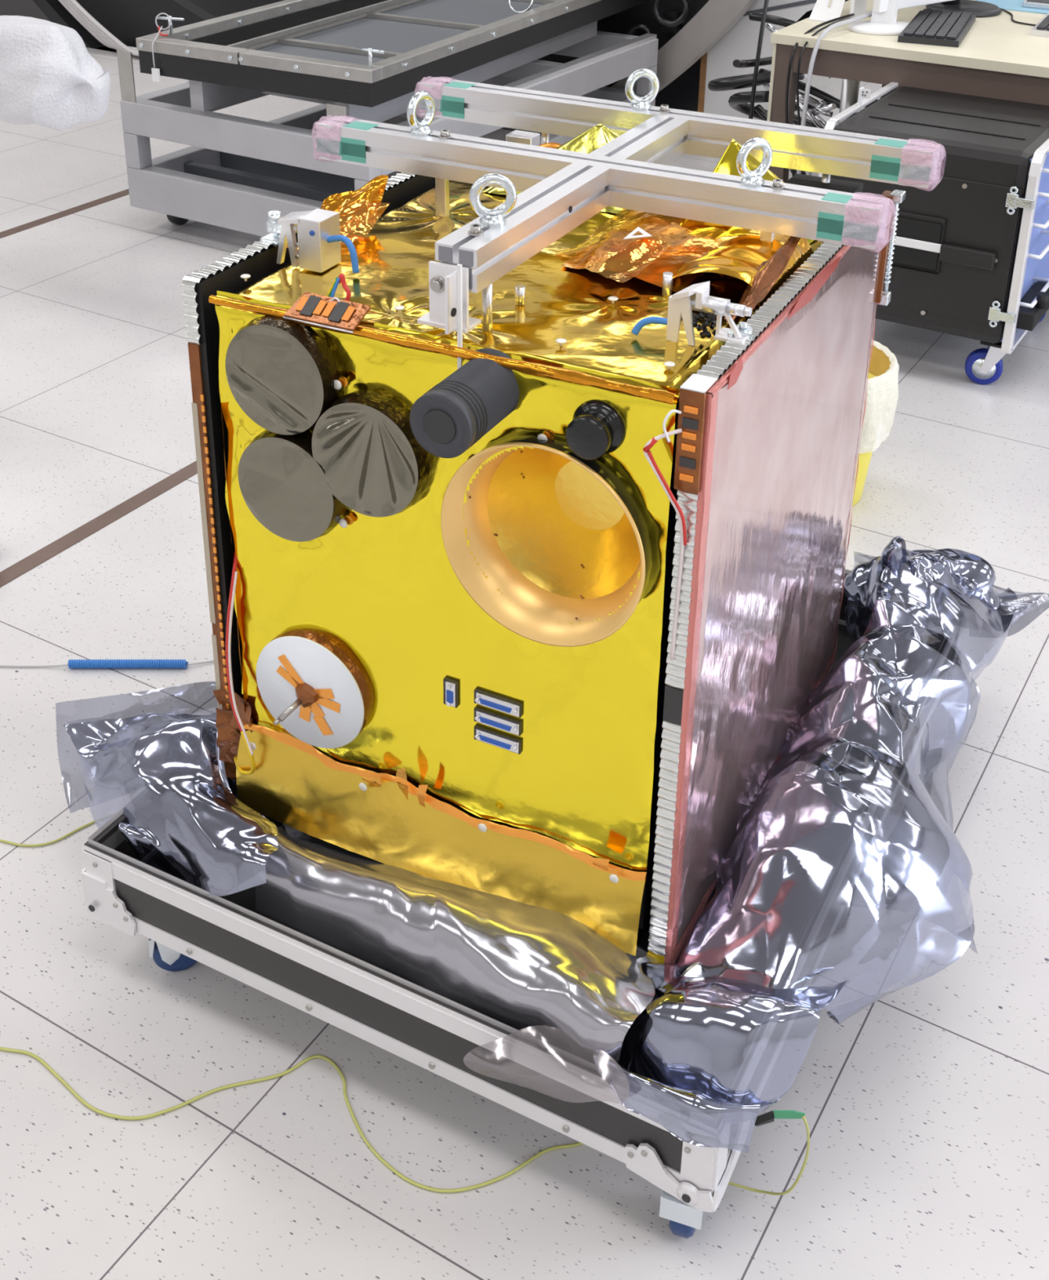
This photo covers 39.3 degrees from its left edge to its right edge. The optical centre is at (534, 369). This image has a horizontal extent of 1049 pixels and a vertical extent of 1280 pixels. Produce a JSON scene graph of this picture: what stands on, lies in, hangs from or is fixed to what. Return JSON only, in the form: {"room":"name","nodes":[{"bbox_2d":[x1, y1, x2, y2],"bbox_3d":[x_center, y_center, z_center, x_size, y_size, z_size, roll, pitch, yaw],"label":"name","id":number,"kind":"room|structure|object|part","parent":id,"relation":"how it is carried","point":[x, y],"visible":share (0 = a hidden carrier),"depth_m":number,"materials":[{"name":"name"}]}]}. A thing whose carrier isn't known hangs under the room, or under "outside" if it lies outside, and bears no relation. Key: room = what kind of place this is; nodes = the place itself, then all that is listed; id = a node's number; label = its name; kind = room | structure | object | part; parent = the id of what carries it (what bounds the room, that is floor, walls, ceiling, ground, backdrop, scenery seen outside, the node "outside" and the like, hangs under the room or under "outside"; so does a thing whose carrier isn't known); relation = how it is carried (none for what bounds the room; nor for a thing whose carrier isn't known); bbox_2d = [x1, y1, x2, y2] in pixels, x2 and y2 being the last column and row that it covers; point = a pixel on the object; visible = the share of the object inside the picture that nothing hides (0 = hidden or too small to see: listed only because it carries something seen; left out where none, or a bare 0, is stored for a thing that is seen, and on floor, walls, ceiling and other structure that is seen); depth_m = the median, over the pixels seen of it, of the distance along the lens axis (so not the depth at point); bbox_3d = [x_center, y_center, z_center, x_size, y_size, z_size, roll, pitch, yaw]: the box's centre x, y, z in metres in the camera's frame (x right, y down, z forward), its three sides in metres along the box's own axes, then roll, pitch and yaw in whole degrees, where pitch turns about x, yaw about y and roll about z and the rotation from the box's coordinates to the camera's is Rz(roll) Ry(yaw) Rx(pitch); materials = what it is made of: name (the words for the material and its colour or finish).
{"room":"clean room","nodes":[
{"label":"clean room","id":0,"kind":"room"},
{"bbox_2d":[0,15,110,131],"bbox_3d":[-1.510,-0.449,3.682,1.200,0.950,0.228,14,27,27],"label":"plastic bag","id":1,"kind":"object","parent":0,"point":[49,77],"depth_m":3.25,"materials":[{"name":"white plastic"}]},
{"bbox_2d":[0,47,1048,1279],"bbox_3d":[-0.312,-0.688,5.491,13.000,0.050,15.000,14,27,27],"label":"floor","id":2,"kind":"structure","parent":0,"point":[926,1109],"depth_m":1.95,"materials":[{"name":"tile"}]},
{"bbox_2d":[0,820,94,846],"bbox_3d":[-0.718,0.704,2.296,0.511,0.004,0.102,-4,25,-11],"label":"wire","id":3,"kind":"object","parent":2,"relation":"on","point":[93,821],"visible":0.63,"depth_m":2.25,"materials":[{"name":"yellow"}]},
{"bbox_2d":[0,188,128,238],"bbox_3d":[-2.313,-0.063,3.948,0.045,0.002,9.900,14,27,27],"label":"trim","id":4,"kind":"structure","parent":2,"relation":"on","point":[45,220],"depth_m":5.02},
{"bbox_2d":[0,460,197,587],"bbox_3d":[-1.680,0.834,1.968,0.042,0.002,6.800,14,27,27],"label":"floor stripe","id":5,"kind":"structure","parent":2,"relation":"on","point":[28,563],"depth_m":3.12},
{"bbox_2d":[0,658,213,668],"bbox_3d":[-0.928,0.530,2.659,0.902,0.017,0.045,0,24,-3],"label":"coiled cable","id":6,"kind":"object","parent":2,"relation":"on","point":[72,664],"visible":0.98,"depth_m":2.65,"materials":[{"name":"blue plastic"}]},
{"bbox_2d":[0,1046,583,1192],"bbox_3d":[-0.452,0.900,1.867,1.110,0.004,0.149,6,25,12],"label":"wire","id":7,"kind":"object","parent":2,"relation":"on","point":[60,1079],"visible":0.93,"depth_m":1.82,"materials":[{"name":"yellow"}]},
{"bbox_2d":[116,31,658,236],"bbox_3d":[-0.424,-0.953,5.283,0.990,0.600,1.900,14,27,27],"label":"trolley","id":8,"kind":"object","parent":2,"relation":"on","point":[235,171],"visible":0.36,"depth_m":4.74,"materials":[{"name":"grey metal"}]},
{"bbox_3d":[-1.296,-0.931,4.660,0.060,0.160,0.006,14,27,27],"label":"upright plate","id":9,"kind":"part","parent":8,"relation":"part of","materials":[{"name":"metal"}]},
{"bbox_3d":[-1.292,-0.719,4.779,0.060,0.115,0.060,14,27,27],"label":"post","id":10,"kind":"part","parent":8,"relation":"part of","materials":[{"name":"grey metal"}]},
{"bbox_3d":[-0.823,-1.135,5.460,0.060,0.105,1.780,14,27,27],"label":"rail","id":11,"kind":"part","parent":8,"relation":"part of","materials":[{"name":"grey metal"}]},
{"bbox_3d":[-0.894,-0.502,4.617,0.990,0.135,0.060,14,27,27],"label":"rail","id":12,"kind":"part","parent":8,"relation":"part of","materials":[{"name":"grey metal"}]},
{"bbox_3d":[-0.827,-0.921,5.556,0.060,0.135,1.780,14,27,27],"label":"rail","id":13,"kind":"part","parent":8,"relation":"part of","materials":[{"name":"grey metal"}]},
{"bbox_3d":[-0.890,-0.717,4.521,0.990,0.105,0.060,14,27,27],"label":"rail","id":14,"kind":"part","parent":8,"relation":"part of","materials":[{"name":"grey metal"}]},
{"bbox_3d":[-0.798,-0.563,4.769,0.870,0.095,0.040,14,27,27],"label":"cross rail","id":15,"kind":"part","parent":8,"relation":"part of","materials":[{"name":"grey metal"}]},
{"bbox_3d":[-0.706,-0.625,4.911,0.870,0.095,0.040,14,27,27],"label":"cross rail","id":16,"kind":"part","parent":8,"relation":"part of","materials":[{"name":"grey metal"}]},
{"bbox_3d":[-0.426,-0.814,5.345,0.870,0.095,0.040,14,27,27],"label":"cross rail","id":17,"kind":"part","parent":8,"relation":"part of","materials":[{"name":"metal"}]},
{"bbox_3d":[-0.578,-0.722,4.288,0.070,0.105,0.006,14,27,27],"label":"upright plate","id":18,"kind":"part","parent":8,"relation":"part of","materials":[{"name":"metal"}]},
{"bbox_3d":[-0.595,-0.923,4.976,0.870,0.070,0.060,14,27,27],"label":"cross rail","id":19,"kind":"part","parent":8,"relation":"part of","materials":[{"name":"grey metal"}]},
{"bbox_3d":[-0.492,-0.513,4.353,0.060,0.115,0.060,14,27,27],"label":"post","id":20,"kind":"part","parent":8,"relation":"part of","materials":[{"name":"grey metal"}]},
{"bbox_2d":[135,0,648,122],"bbox_3d":[-0.247,-1.326,5.431,0.887,0.285,2.617,13,27,24],"label":"tray","id":21,"kind":"object","parent":8,"relation":"on","point":[372,66],"visible":1,"depth_m":4.82,"materials":[{"name":"black metal"}]},
{"bbox_3d":[-1.157,-1.048,4.549,0.045,0.025,0.019,21,31,38],"label":"red cord","id":22,"kind":"part","parent":21,"relation":"part of","materials":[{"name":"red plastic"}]},
{"bbox_3d":[-0.254,-1.329,5.444,0.755,0.040,2.500,13,27,24],"label":"rail","id":23,"kind":"part","parent":21,"relation":"part of","materials":[{"name":"metal"}]},
{"bbox_3d":[-0.396,-1.105,5.262,0.970,0.015,1.800,14,27,27],"label":"slide rail","id":24,"kind":"part","parent":8,"relation":"part of","materials":[{"name":"silver metal"}]},
{"bbox_3d":[-0.022,-0.930,5.034,0.060,0.105,1.780,14,27,27],"label":"rail","id":25,"kind":"part","parent":8,"relation":"part of","materials":[{"name":"grey metal"}]},
{"bbox_3d":[-0.147,-1.003,5.779,0.870,0.095,0.040,14,27,27],"label":"cross rail","id":26,"kind":"part","parent":8,"relation":"part of","materials":[{"name":"grey metal"}]},
{"bbox_3d":[-0.239,-1.163,5.528,0.870,0.070,0.060,14,27,27],"label":"cross rail","id":27,"kind":"part","parent":8,"relation":"part of","materials":[{"name":"grey metal"}]},
{"bbox_3d":[0.042,-1.134,6.069,0.990,0.135,0.060,14,27,27],"label":"rail","id":28,"kind":"part","parent":8,"relation":"part of","materials":[{"name":"grey metal"}]},
{"bbox_3d":[-0.026,-0.716,5.130,0.060,0.135,1.780,14,27,27],"label":"rail","id":29,"kind":"part","parent":8,"relation":"part of","materials":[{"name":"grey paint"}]},
{"bbox_3d":[0.045,-1.349,5.973,0.990,0.105,0.060,14,27,27],"label":"rail","id":30,"kind":"part","parent":8,"relation":"part of","materials":[{"name":"grey metal"}]},
{"bbox_3d":[0.444,-1.146,5.805,0.060,0.115,0.060,14,27,27],"label":"post","id":31,"kind":"part","parent":8,"relation":"part of","materials":[{"name":"grey metal"}]},
{"bbox_2d":[0,0,848,111],"bbox_3d":[-0.394,-3.285,7.313,5.640,3.199,2.922,14,27,27],"label":"chamber","id":32,"kind":"object","parent":2,"relation":"on","point":[686,30],"visible":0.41,"depth_m":6.95,"materials":[{"name":"black"}]},
{"bbox_2d":[80,568,851,1238],"bbox_3d":[0.068,0.610,2.270,0.913,0.224,1.187,13,27,25],"label":"wheeled dolly","id":33,"kind":"object","parent":2,"relation":"on","point":[540,1078],"visible":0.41,"depth_m":1.76,"materials":[{"name":"grey metal"}]},
{"bbox_2d":[264,815,650,951],"bbox_3d":[0.036,0.573,2.229,0.560,0.091,0.710,13,27,25],"label":"support block","id":34,"kind":"object","parent":33,"relation":"in","point":[643,935],"visible":0.02,"depth_m":1.85,"materials":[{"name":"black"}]},
{"bbox_2d":[181,123,906,964],"bbox_3d":[0.020,0.151,1.982,0.684,0.883,0.865,12,26,24],"label":"satellite","id":35,"kind":"object","parent":34,"relation":"on","point":[541,620],"visible":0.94,"depth_m":1.73,"materials":[{"name":"gold metal"}]},
{"bbox_3d":[-0.248,0.101,2.158,0.024,0.728,0.713,12,26,23],"label":"panel","id":36,"kind":"part","parent":35,"relation":"part of","materials":[{"name":"black"}]},
{"bbox_3d":[-0.231,-0.065,1.632,0.098,0.024,0.027,12,26,24],"label":"heater plate","id":37,"kind":"part","parent":35,"relation":"part of","materials":[{"name":"orange metal"}]},
{"bbox_2d":[214,290,679,882],"bbox_3d":[-0.120,0.256,1.722,0.580,0.636,0.021,12,26,23],"label":"blanket","id":38,"kind":"object","parent":35,"relation":"on","point":[553,749],"depth_m":1.72,"materials":[{"name":"gold metal"}]},
{"bbox_2d":[215,180,823,403],"bbox_3d":[0.042,-0.154,1.880,0.572,0.018,0.709,12,26,24],"label":"blanket","id":39,"kind":"object","parent":35,"relation":"on","point":[572,331],"depth_m":1.68,"materials":[{"name":"gold metal"}]},
{"bbox_2d":[315,68,940,369],"bbox_3d":[0.039,-0.220,1.847,0.803,0.188,0.712,12,26,24],"label":"frame","id":40,"kind":"object","parent":35,"relation":"attached to","point":[561,189],"visible":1,"depth_m":1.90,"materials":[{"name":"silver metal"}]},
{"bbox_3d":[-0.124,-0.233,1.973,0.015,0.057,0.012,12,26,23],"label":"leg","id":41,"kind":"part","parent":40,"relation":"part of","materials":[{"name":"silver metal"}]},
{"bbox_3d":[-0.079,-0.055,1.557,0.004,0.120,0.003,12,26,24],"label":"flat rod","id":42,"kind":"part","parent":40,"relation":"part of","materials":[{"name":"silver metal"}]},
{"bbox_3d":[-0.052,-0.070,1.611,0.012,0.057,0.011,12,26,23],"label":"leg","id":43,"kind":"part","parent":40,"relation":"part of","materials":[{"name":"silver metal"}]},
{"bbox_3d":[0.016,-0.335,2.206,0.011,0.057,0.011,-1,24,-6],"label":"leg","id":44,"kind":"part","parent":40,"relation":"part of","materials":[{"name":"silver metal"}]},
{"bbox_3d":[0.286,-0.150,1.805,0.015,0.057,0.012,12,26,23],"label":"leg","id":45,"kind":"part","parent":40,"relation":"part of","materials":[{"name":"silver metal"}]},
{"bbox_3d":[0.403,-0.251,2.034,0.012,0.057,0.011,12,26,24],"label":"leg","id":46,"kind":"part","parent":40,"relation":"part of","materials":[{"name":"silver metal"}]},
{"bbox_3d":[0.165,0.014,1.472,0.026,0.001,0.037,12,26,23],"label":"plate","id":47,"kind":"part","parent":35,"relation":"part of","materials":[{"name":"silver metal"}]},
{"bbox_3d":[0.200,-0.067,1.569,0.066,0.020,0.020,12,26,24],"label":"release rod","id":48,"kind":"part","parent":35,"relation":"part of","materials":[{"name":"silver metal"}]},
{"bbox_3d":[0.315,0.243,1.916,0.022,0.771,0.713,12,26,23],"label":"panel","id":49,"kind":"part","parent":35,"relation":"part of","materials":[{"name":"black"}]},
{"bbox_2d":[55,536,1048,1152],"bbox_3d":[0.125,0.449,2.260,1.247,0.281,1.340,14,27,27],"label":"wrap","id":50,"kind":"object","parent":33,"relation":"on","point":[842,886],"visible":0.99,"depth_m":1.81,"materials":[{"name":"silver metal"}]},
{"bbox_2d":[728,1110,809,1195],"bbox_3d":[0.235,0.885,1.667,0.143,0.196,0.064,14,27,27],"label":"cable","id":51,"kind":"object","parent":33,"relation":"attached to","point":[767,1117],"visible":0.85,"depth_m":1.61,"materials":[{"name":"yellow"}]},
{"bbox_2d":[697,0,817,120],"bbox_3d":[0.899,-1.352,5.764,0.500,0.980,0.030,14,27,27],"label":"board","id":52,"kind":"object","parent":2,"relation":"on","point":[740,42],"visible":0.23,"depth_m":5.84,"materials":[{"name":"white paint"}]},
{"bbox_2d":[707,12,877,174],"bbox_3d":[1.153,-0.924,5.207,1.110,0.654,0.715,14,27,27],"label":"cables","id":53,"kind":"object","parent":2,"relation":"on","point":[739,101],"visible":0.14,"depth_m":5.20,"materials":[{"name":"black rubber"}]},
{"bbox_2d":[838,79,860,124],"bbox_3d":[0.994,-0.720,4.699,0.120,0.700,0.120,14,27,27],"label":"steel column","id":54,"kind":"structure","parent":2,"relation":"on","point":[850,88],"depth_m":4.61,"materials":[{"name":"silver metal"}]},
{"bbox_2d":[851,339,899,506],"bbox_3d":[0.638,0.120,3.248,0.311,0.338,0.303,14,27,27],"label":"waste bin","id":55,"kind":"object","parent":2,"relation":"on","point":[882,391],"visible":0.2,"depth_m":3.13,"materials":[{"name":"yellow plastic"}]},
{"bbox_2d":[767,0,1048,182],"bbox_3d":[1.764,-0.647,4.506,1.806,0.750,1.171,14,27,27],"label":"desk","id":56,"kind":"object","parent":2,"relation":"on","point":[998,57],"visible":0.57,"depth_m":4.20,"materials":[{"name":"beige laminate"}]},
{"bbox_2d":[748,0,768,119],"bbox_3d":[0.684,-0.814,4.452,0.026,1.043,0.153,14,27,27],"label":"cable","id":57,"kind":"object","parent":56,"relation":"hanging from","point":[766,2],"visible":0.45,"depth_m":4.34,"materials":[{"name":"black plastic"}]},
{"bbox_3d":[0.705,-0.635,4.469,0.009,0.722,0.015,14,27,27],"label":"leg trim","id":58,"kind":"part","parent":56,"relation":"part of","materials":[{"name":"beige"}]},
{"bbox_3d":[0.744,-0.635,4.472,0.055,0.722,0.050,14,27,27],"label":"leg","id":59,"kind":"part","parent":56,"relation":"part of","materials":[{"name":"brown metal"}]},
{"bbox_2d":[785,13,854,176],"bbox_3d":[0.843,-0.690,4.523,0.036,0.766,0.362,20,30,36],"label":"hanging cable","id":60,"kind":"object","parent":56,"relation":"hanging from","point":[813,28],"visible":0.58,"depth_m":4.33,"materials":[{"name":"black plastic"}]},
{"bbox_2d":[796,15,871,173],"bbox_3d":[0.881,-0.687,4.507,0.374,0.775,0.063,-20,31,-38],"label":"hanging cable","id":61,"kind":"object","parent":56,"relation":"hanging from","point":[829,24],"visible":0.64,"depth_m":4.30,"materials":[{"name":"black plastic"}]},
{"bbox_2d":[796,10,872,173],"bbox_3d":[0.947,-0.708,4.520,0.029,0.791,0.492,21,31,37],"label":"hanging cable","id":62,"kind":"object","parent":56,"relation":"hanging from","point":[860,17],"visible":0.53,"depth_m":4.28,"materials":[{"name":"grey plastic"}]},
{"bbox_2d":[808,0,866,21],"bbox_3d":[0.966,-1.169,4.572,0.130,0.121,0.300,14,27,27],"label":"stand","id":63,"kind":"object","parent":56,"relation":"on","point":[824,10],"visible":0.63,"depth_m":4.51,"materials":[{"name":"white paint"}]},
{"bbox_3d":[1.294,-1.007,5.324,0.055,0.722,0.050,14,27,27],"label":"leg","id":64,"kind":"part","parent":56,"relation":"part of","materials":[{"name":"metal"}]},
{"bbox_2d":[848,0,953,35],"bbox_3d":[1.202,-1.244,4.385,0.588,0.420,0.179,-14,28,-31],"label":"monitor","id":65,"kind":"object","parent":56,"relation":"on","point":[883,22],"visible":0.86,"depth_m":4.37,"materials":[{"name":"white paint"}]},
{"bbox_2d":[897,8,976,47],"bbox_3d":[1.204,-1.021,4.369,0.170,0.026,0.440,10,26,19],"label":"keyboard","id":66,"kind":"object","parent":56,"relation":"on","point":[928,27],"visible":1,"depth_m":4.29,"materials":[{"name":"grey plastic"}]},
{"bbox_2d":[925,0,1002,17],"bbox_3d":[1.332,-1.368,4.617,0.430,0.460,0.236,14,27,27],"label":"monitor","id":67,"kind":"object","parent":56,"relation":"on","point":[981,9],"visible":0.77,"depth_m":4.64,"materials":[{"name":"grey plastic"}]},
{"bbox_2d":[975,0,1048,13],"bbox_3d":[1.744,-1.172,4.754,0.600,0.004,0.300,14,27,27],"label":"desk mat","id":68,"kind":"object","parent":56,"relation":"on","point":[1012,5],"visible":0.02,"depth_m":4.76,"materials":[{"name":"blue"}]},
{"bbox_2d":[1022,0,1048,9],"bbox_3d":[1.758,-1.184,4.752,0.300,0.020,0.200,14,27,27],"label":"laptop","id":69,"kind":"object","parent":68,"relation":"on","point":[1039,4],"visible":1,"depth_m":4.73,"materials":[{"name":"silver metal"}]},
{"bbox_2d":[999,7,1035,26],"bbox_3d":[1.478,-1.128,4.640,0.078,0.009,0.408,-6,25,-16],"label":"cable","id":70,"kind":"object","parent":56,"relation":"on","point":[1002,9],"visible":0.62,"depth_m":4.52,"materials":[{"name":"black plastic"}]},
{"bbox_2d":[1031,12,1048,37],"bbox_3d":[1.628,-1.055,4.461,0.160,0.026,0.400,12,26,24],"label":"keyboard","id":71,"kind":"object","parent":56,"relation":"on","point":[1041,28],"visible":1,"depth_m":4.33,"materials":[{"name":"white plastic"}]},
{"bbox_2d":[818,82,1048,384],"bbox_3d":[1.172,-0.411,4.016,0.603,0.700,0.725,14,27,27],"label":"case","id":72,"kind":"object","parent":2,"relation":"on","point":[971,260],"visible":0.7,"depth_m":3.72,"materials":[{"name":"black plastic"}]},
{"bbox_3d":[0.926,-0.515,4.138,0.022,0.522,0.711,14,27,27],"label":"frame","id":73,"kind":"part","parent":72,"relation":"part of","materials":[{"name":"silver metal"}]},
{"bbox_3d":[0.883,-0.726,3.909,0.031,0.048,0.025,14,27,27],"label":"label plate","id":74,"kind":"part","parent":72,"relation":"part of","materials":[{"name":"white paint"}]},
{"bbox_3d":[0.981,-0.328,3.748,0.473,0.360,0.014,14,27,27],"label":"panel","id":75,"kind":"part","parent":72,"relation":"part of","materials":[{"name":"black plastic"}]},
{"bbox_3d":[1.086,-0.283,3.679,0.138,0.046,0.018,14,27,27],"label":"handle","id":76,"kind":"part","parent":72,"relation":"part of","materials":[{"name":"black plastic"}]},
{"bbox_3d":[1.211,-0.076,3.813,0.080,0.007,0.090,14,27,27],"label":"mount plate","id":77,"kind":"part","parent":72,"relation":"part of","materials":[{"name":"black"}]},
{"bbox_3d":[1.366,-0.402,3.904,0.010,0.480,0.655,14,27,27],"label":"panel","id":78,"kind":"part","parent":72,"relation":"part of","materials":[{"name":"blue"}]},
{"bbox_3d":[1.379,-0.399,3.897,0.024,0.522,0.711,14,27,27],"label":"frame","id":79,"kind":"part","parent":72,"relation":"part of","materials":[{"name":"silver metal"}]}
]}

